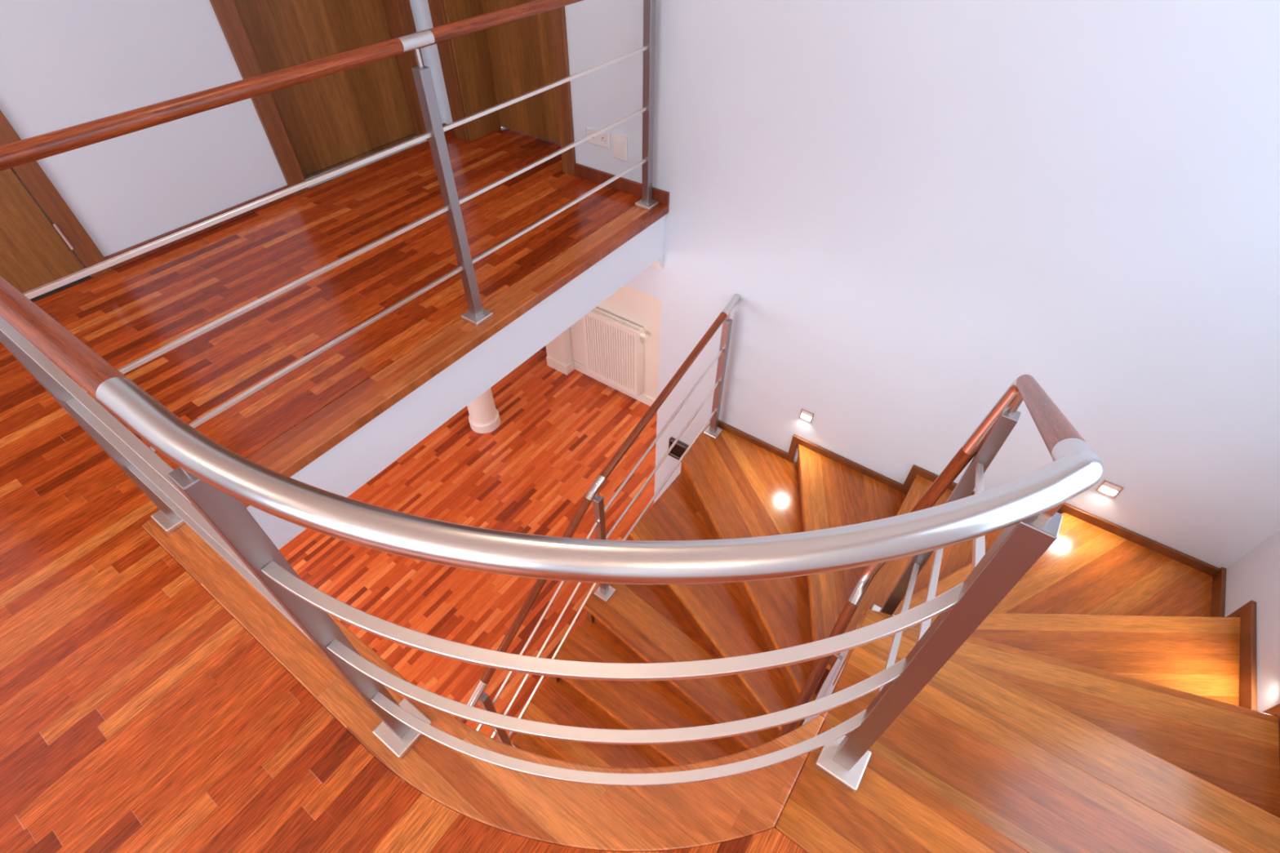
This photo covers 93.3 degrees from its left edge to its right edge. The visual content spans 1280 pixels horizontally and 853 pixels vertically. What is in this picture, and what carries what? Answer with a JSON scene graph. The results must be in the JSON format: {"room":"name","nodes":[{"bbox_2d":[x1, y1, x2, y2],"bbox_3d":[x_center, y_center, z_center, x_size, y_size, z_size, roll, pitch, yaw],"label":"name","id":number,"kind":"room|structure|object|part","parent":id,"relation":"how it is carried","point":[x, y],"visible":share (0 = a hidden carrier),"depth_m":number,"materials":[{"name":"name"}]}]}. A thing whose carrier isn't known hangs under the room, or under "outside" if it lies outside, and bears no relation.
{"room":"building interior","nodes":[
{"label":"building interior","id":0,"kind":"room"},
{"bbox_2d":[0,0,444,276],"bbox_3d":[-3.034,-1.016,1.432,0.195,2.930,5.922,27,52,23],"label":"wall","id":1,"kind":"structure","parent":0,"point":[64,64],"depth_m":2.61,"materials":[{"name":"paint"}]},
{"bbox_2d":[0,110,112,302],"bbox_3d":[-2.700,-1.201,1.699,0.074,2.198,0.978,27,52,23],"label":"door","id":2,"kind":"structure","parent":1,"relation":"in","point":[35,252],"depth_m":2.49,"materials":[{"name":"brown wood"}]},
{"bbox_2d":[104,124,445,269],"bbox_3d":[-1.833,-1.324,3.309,0.018,0.060,2.001,27,52,23],"label":"baseboard","id":3,"kind":"structure","parent":1,"relation":"attached to","point":[172,243],"depth_m":2.96,"materials":[{"name":"brown wood"}]},
{"bbox_2d":[209,0,428,195],"bbox_3d":[-1.646,-2.359,2.809,0.186,2.220,1.035,27,52,23],"label":"door","id":4,"kind":"structure","parent":1,"relation":"in","point":[313,128],"depth_m":3.30,"materials":[{"name":"brown wood"}]},
{"bbox_2d":[0,133,807,852],"bbox_3d":[-1.049,0.824,1.314,4.680,0.045,5.922,27,52,23],"label":"floor","id":5,"kind":"structure","parent":0,"point":[138,714],"depth_m":1.76,"materials":[{"name":"brown wood"}]},
{"bbox_2d":[245,126,665,549],"bbox_3d":[-1.948,-0.357,2.659,8.205,0.260,10.200,27,52,23],"label":"wall","id":6,"kind":"structure","parent":0,"point":[346,467],"depth_m":2.51,"materials":[{"name":"white paint"}]},
{"bbox_2d":[278,346,837,741],"bbox_3d":[-1.961,1.507,4.589,8.205,0.075,10.200,27,52,23],"label":"floor","id":7,"kind":"structure","parent":0,"point":[557,432],"depth_m":5.29,"materials":[{"name":"brown wood"}]},
{"bbox_2d":[466,387,500,433],"bbox_3d":[-1.537,-0.912,5.127,0.297,2.516,0.297,27,52,23],"label":"column","id":8,"kind":"structure","parent":7,"relation":"on","point":[483,417],"depth_m":5.82,"materials":[{"name":"white paint"}]},
{"bbox_2d":[510,420,1279,852],"bbox_3d":[0.701,1.327,2.727,2.575,2.880,2.884,27,52,23],"label":"staircase","id":9,"kind":"structure","parent":7,"relation":"on","point":[1107,703],"depth_m":2.27,"materials":[{"name":"brown wood"}]},
{"bbox_2d":[457,293,740,747],"bbox_3d":[-0.384,1.049,3.291,0.094,2.444,3.178,27,52,23],"label":"stair railing","id":10,"kind":"object","parent":9,"relation":"attached to","point":[604,592],"visible":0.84,"depth_m":3.12,"materials":[{"name":"silver metal"}]},
{"bbox_3d":[-0.996,1.666,2.679,0.040,0.526,0.812,27,52,23],"label":"wooden handrail","id":11,"kind":"part","parent":10,"relation":"part of","materials":[{"name":"brown wood"}]},
{"bbox_3d":[-0.729,1.559,3.116,0.040,0.896,0.040,27,52,23],"label":"post","id":12,"kind":"part","parent":10,"relation":"part of","materials":[{"name":"silver metal"}]},
{"bbox_3d":[-0.474,0.748,2.789,0.040,0.531,0.821,27,52,23],"label":"wooden handrail","id":13,"kind":"part","parent":10,"relation":"part of","materials":[{"name":"brown wood"}]},
{"bbox_3d":[-0.206,0.660,3.247,0.040,0.904,0.040,27,52,23],"label":"post","id":14,"kind":"part","parent":10,"relation":"part of","materials":[{"name":"silver metal"}]},
{"bbox_3d":[-0.208,0.979,3.577,0.094,0.017,0.094,27,52,23],"label":"plate","id":15,"kind":"part","parent":10,"relation":"part of","materials":[{"name":"silver metal"}]},
{"bbox_3d":[0.139,-0.182,3.071,0.040,0.336,1.106,27,52,23],"label":"wooden handrail","id":16,"kind":"part","parent":10,"relation":"part of","materials":[{"name":"brown wood"}]},
{"bbox_3d":[0.484,0.032,4.005,0.094,0.017,0.094,27,52,23],"label":"plate","id":17,"kind":"part","parent":10,"relation":"part of","materials":[{"name":"silver metal"}]},
{"bbox_3d":[0.486,-0.282,3.679,0.040,0.892,0.040,27,52,23],"label":"post","id":18,"kind":"part","parent":10,"relation":"part of","materials":[{"name":"silver metal"}]},
{"bbox_2d":[777,373,1085,737],"bbox_3d":[0.450,0.871,1.595,0.192,2.452,1.636,27,52,23],"label":"stair railing","id":19,"kind":"object","parent":9,"relation":"attached to","point":[987,439],"visible":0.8,"depth_m":1.61,"materials":[{"name":"silver metal"}]},
{"bbox_3d":[0.346,1.399,2.120,0.040,0.963,1.496,27,52,24],"label":"wooden handrail","id":20,"kind":"part","parent":19,"relation":"part of","materials":[{"name":"brown wood"}]},
{"bbox_3d":[0.931,0.750,2.336,0.094,0.017,0.094,27,52,23],"label":"plate","id":21,"kind":"part","parent":19,"relation":"part of","materials":[{"name":"silver metal"}]},
{"bbox_3d":[0.879,0.258,1.888,0.106,0.585,0.040,14,47,12],"label":"wooden handrail","id":22,"kind":"part","parent":19,"relation":"part of","materials":[{"name":"brown wood"}]},
{"bbox_3d":[0.934,0.356,1.928,0.040,1.120,0.040,27,52,23],"label":"post","id":23,"kind":"part","parent":19,"relation":"part of","materials":[{"name":"silver metal"}]},
{"bbox_3d":[0.721,-0.035,1.087,0.040,0.459,0.750,26,51,23],"label":"wooden handrail","id":24,"kind":"part","parent":19,"relation":"part of","materials":[{"name":"brown wood"}]},
{"bbox_3d":[1.512,0.301,3.369,2.534,0.581,0.016,27,52,23],"label":"skirting","id":25,"kind":"part","parent":9,"relation":"part of","materials":[{"name":"brown wood"}]},
{"bbox_3d":[1.919,0.988,1.720,0.016,0.947,2.229,27,52,23],"label":"skirting","id":26,"kind":"part","parent":9,"relation":"part of","materials":[{"name":"brown wood"}]},
{"bbox_2d":[545,326,573,365],"bbox_3d":[-0.811,-1.585,5.782,0.268,2.516,0.292,27,52,23],"label":"wall pier","id":27,"kind":"object","parent":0,"point":[559,349],"visible":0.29,"depth_m":6.38,"materials":[{"name":"white paint"}]},
{"bbox_2d":[570,284,661,399],"bbox_3d":[0.515,-0.962,5.189,2.889,2.516,0.168,27,52,23],"label":"wall","id":28,"kind":"structure","parent":0,"point":[637,308],"depth_m":5.62,"materials":[{"name":"beige paint"}]},
{"bbox_2d":[546,356,655,406],"bbox_3d":[0.310,-0.096,6.016,3.158,0.120,0.142,27,52,23],"label":"baseboard","id":29,"kind":"structure","parent":28,"relation":"attached to","point":[573,365],"depth_m":6.49,"materials":[{"name":"white paint"}]},
{"bbox_2d":[582,307,647,396],"bbox_3d":[-0.238,-0.733,5.948,0.726,0.804,0.105,27,52,23],"label":"radiator","id":30,"kind":"object","parent":28,"relation":"attached to","point":[614,346],"visible":0.89,"depth_m":5.88,"materials":[{"name":"white metal"}]},
{"bbox_3d":[-0.250,-0.757,5.975,0.651,0.798,0.018,27,52,23],"label":"panel","id":31,"kind":"part","parent":30,"relation":"part of","materials":[{"name":"white paint"}]},
{"bbox_2d":[590,307,642,333],"bbox_3d":[-0.267,-1.017,5.667,0.651,0.006,0.084,27,52,23],"label":"grille","id":32,"kind":"object","parent":30,"relation":"attached to","point":[623,324],"depth_m":5.64,"materials":[{"name":"white metal"}]},
{"bbox_3d":[0.005,-0.610,5.828,0.006,0.795,0.104,27,52,23],"label":"panel","id":33,"kind":"part","parent":30,"relation":"part of","materials":[{"name":"white paint"}]},
{"bbox_2d":[801,626,857,725],"bbox_3d":[0.606,1.529,2.604,0.038,2.775,0.975,27,52,23],"label":"wall","id":34,"kind":"structure","parent":0,"point":[827,688],"depth_m":2.25,"materials":[{"name":"paint"}]},
{"bbox_2d":[141,518,829,851],"bbox_3d":[-0.568,0.610,1.523,1.996,0.046,0.481,14,48,13],"label":"trim","id":35,"kind":"structure","parent":34,"relation":"attached to","point":[608,818],"depth_m":1.33,"materials":[{"name":"brown wood"}]},
{"bbox_2d":[0,275,1103,791],"bbox_3d":[-0.471,0.264,1.120,2.002,1.018,0.389,13,47,11],"label":"curved railing","id":36,"kind":"object","parent":35,"relation":"on","point":[211,480],"visible":1,"depth_m":0.76,"materials":[{"name":"silver metal"}]},
{"bbox_3d":[-0.965,-0.209,0.894,0.807,0.040,0.041,27,52,23],"label":"wooden handrail","id":37,"kind":"part","parent":36,"relation":"part of","materials":[{"name":"brown wood"}]},
{"bbox_3d":[-0.546,0.373,1.062,0.040,0.917,0.040,27,52,23],"label":"post","id":38,"kind":"part","parent":36,"relation":"part of","materials":[{"name":"silver metal"}]},
{"bbox_3d":[-0.548,0.696,1.396,0.094,0.017,0.094,27,52,23],"label":"plate","id":39,"kind":"part","parent":36,"relation":"part of","materials":[{"name":"silver metal"}]},
{"bbox_3d":[-0.061,0.069,0.656,1.183,0.077,0.236,3,46,2],"label":"steel handrail","id":40,"kind":"part","parent":36,"relation":"part of","materials":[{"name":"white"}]},
{"bbox_3d":[0.456,0.746,1.356,0.094,0.017,0.094,27,52,23],"label":"plate","id":41,"kind":"part","parent":36,"relation":"part of","materials":[{"name":"silver metal"}]},
{"bbox_3d":[0.458,0.423,1.022,0.040,0.916,0.040,27,52,23],"label":"post","id":42,"kind":"part","parent":36,"relation":"part of","materials":[{"name":"silver metal"}]},
{"bbox_2d":[417,0,1279,568],"bbox_3d":[0.715,-0.916,3.110,5.070,5.445,0.195,27,52,23],"label":"wall","id":43,"kind":"structure","parent":0,"point":[913,211],"depth_m":2.47,"materials":[{"name":"paint"}]},
{"bbox_2d":[442,123,455,136],"bbox_3d":[-1.215,-1.897,3.867,0.105,0.060,0.018,27,52,23],"label":"baseboard","id":44,"kind":"structure","parent":43,"relation":"attached to","point":[451,131],"depth_m":3.86,"materials":[{"name":"brown wood"}]},
{"bbox_2d":[240,203,668,507],"bbox_3d":[-0.618,-0.475,2.570,0.150,0.046,2.472,27,52,23],"label":"trim","id":45,"kind":"structure","parent":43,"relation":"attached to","point":[286,455],"depth_m":2.35,"materials":[{"name":"brown wood"}]},
{"bbox_2d":[0,0,658,533],"bbox_3d":[-0.641,-0.804,2.148,0.157,1.017,2.594,27,52,23],"label":"landing railing","id":46,"kind":"object","parent":45,"relation":"on","point":[19,153],"visible":0.84,"depth_m":1.78,"materials":[{"name":"silver metal"}]},
{"bbox_3d":[-1.387,-0.059,1.476,0.040,0.913,0.040,27,52,23],"label":"post","id":47,"kind":"part","parent":46,"relation":"part of","materials":[{"name":"silver metal"}]},
{"bbox_3d":[-1.389,0.263,1.809,0.094,0.017,0.094,27,52,23],"label":"plate","id":48,"kind":"part","parent":46,"relation":"part of","materials":[{"name":"silver metal"}]},
{"bbox_3d":[-1.020,-0.796,1.460,0.040,0.040,1.089,27,52,23],"label":"wooden handrail","id":49,"kind":"part","parent":46,"relation":"part of","materials":[{"name":"brown wood"}]},
{"bbox_3d":[-0.674,-0.783,2.180,0.040,0.913,0.040,27,52,23],"label":"post","id":50,"kind":"part","parent":46,"relation":"part of","materials":[{"name":"silver metal"}]},
{"bbox_3d":[-0.677,-0.461,2.513,0.094,0.017,0.094,27,52,23],"label":"plate","id":51,"kind":"part","parent":46,"relation":"part of","materials":[{"name":"silver metal"}]},
{"bbox_3d":[-0.316,-1.511,2.155,0.040,0.040,1.119,27,52,23],"label":"wooden handrail","id":52,"kind":"part","parent":46,"relation":"part of","materials":[{"name":"brown wood"}]},
{"bbox_3d":[0.037,-1.186,3.217,0.094,0.017,0.094,27,52,23],"label":"plate","id":53,"kind":"part","parent":46,"relation":"part of","materials":[{"name":"silver metal"}]},
{"bbox_3d":[0.039,-1.508,2.885,0.040,0.913,0.040,27,52,23],"label":"post","id":54,"kind":"part","parent":46,"relation":"part of","materials":[{"name":"silver metal"}]},
{"bbox_2d":[427,0,575,176],"bbox_3d":[-0.673,-2.496,2.979,0.981,2.265,0.339,27,52,23],"label":"door","id":55,"kind":"structure","parent":43,"relation":"in","point":[483,69],"depth_m":3.58,"materials":[{"name":"brown wood"}]},
{"bbox_2d":[586,127,610,148],"bbox_3d":[-0.225,-1.541,3.230,0.156,0.080,0.019,27,52,23],"label":"power outlet","id":56,"kind":"object","parent":43,"relation":"attached to","point":[602,140],"visible":0.76,"depth_m":3.23,"materials":[{"name":"white plastic"}]},
{"bbox_2d":[599,133,607,145],"bbox_3d":[-0.194,-1.525,3.215,0.057,0.057,0.003,27,52,23],"label":"socket","id":57,"kind":"object","parent":56,"relation":"attached to","point":[602,137],"depth_m":3.21,"materials":[{"name":"white plastic"}]},
{"bbox_2d":[612,132,627,160],"bbox_3d":[-0.107,-1.472,3.183,0.096,0.129,0.017,27,52,23],"label":"inlet","id":58,"kind":"object","parent":43,"relation":"attached to","point":[620,142],"visible":1,"depth_m":3.17,"materials":[{"name":"white plastic"}]},
{"bbox_2d":[574,163,669,205],"bbox_3d":[-0.108,-1.335,3.324,0.636,0.070,0.018,27,52,23],"label":"baseboard","id":59,"kind":"structure","parent":43,"relation":"attached to","point":[621,184],"depth_m":3.32,"materials":[{"name":"brown wood"}]},
{"bbox_2d":[650,255,663,270],"bbox_3d":[-0.578,-1.286,3.809,1.702,0.092,0.064,27,52,23],"label":"trim","id":60,"kind":"structure","parent":43,"relation":"attached to","point":[659,264],"depth_m":3.48,"materials":[{"name":"white paint"}]},
{"bbox_2d":[668,436,688,460],"bbox_3d":[0.285,0.177,4.468,0.159,0.177,0.033,27,52,23],"label":"recessed light","id":61,"kind":"object","parent":43,"relation":"attached to","point":[679,448],"visible":0.7,"depth_m":4.46,"materials":[{"name":"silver metal"}]},
{"bbox_2d":[799,408,813,422],"bbox_3d":[0.977,-0.063,3.546,0.076,0.074,0.004,27,52,23],"label":"step light","id":62,"kind":"object","parent":43,"relation":"attached to","point":[805,415],"visible":1,"depth_m":3.54,"materials":[{"name":"silver metal"}]},
{"bbox_2d":[800,413,811,421],"bbox_3d":[0.976,-0.053,3.556,0.061,0.035,0.002,27,52,23],"label":"diffuser","id":63,"kind":"object","parent":62,"relation":"attached to","point":[806,416],"depth_m":3.55,"materials":[{"name":"white"}]},
{"bbox_2d":[1095,480,1124,497],"bbox_3d":[2.127,0.283,2.737,0.076,0.074,0.004,27,52,23],"label":"step light","id":64,"kind":"object","parent":43,"relation":"attached to","point":[1106,487],"visible":1,"depth_m":2.74,"materials":[{"name":"silver metal"}]},
{"bbox_2d":[1099,485,1117,495],"bbox_3d":[2.127,0.294,2.747,0.061,0.035,0.002,27,52,23],"label":"diffuser","id":65,"kind":"object","parent":64,"relation":"attached to","point":[1106,490],"depth_m":2.74,"materials":[{"name":"white"}]},
{"bbox_2d":[1224,528,1279,711],"bbox_3d":[0.943,1.894,0.399,0.195,5.445,5.922,27,52,23],"label":"wall","id":66,"kind":"structure","parent":0,"point":[1255,576],"depth_m":2.31,"materials":[{"name":"paint"}]}
]}

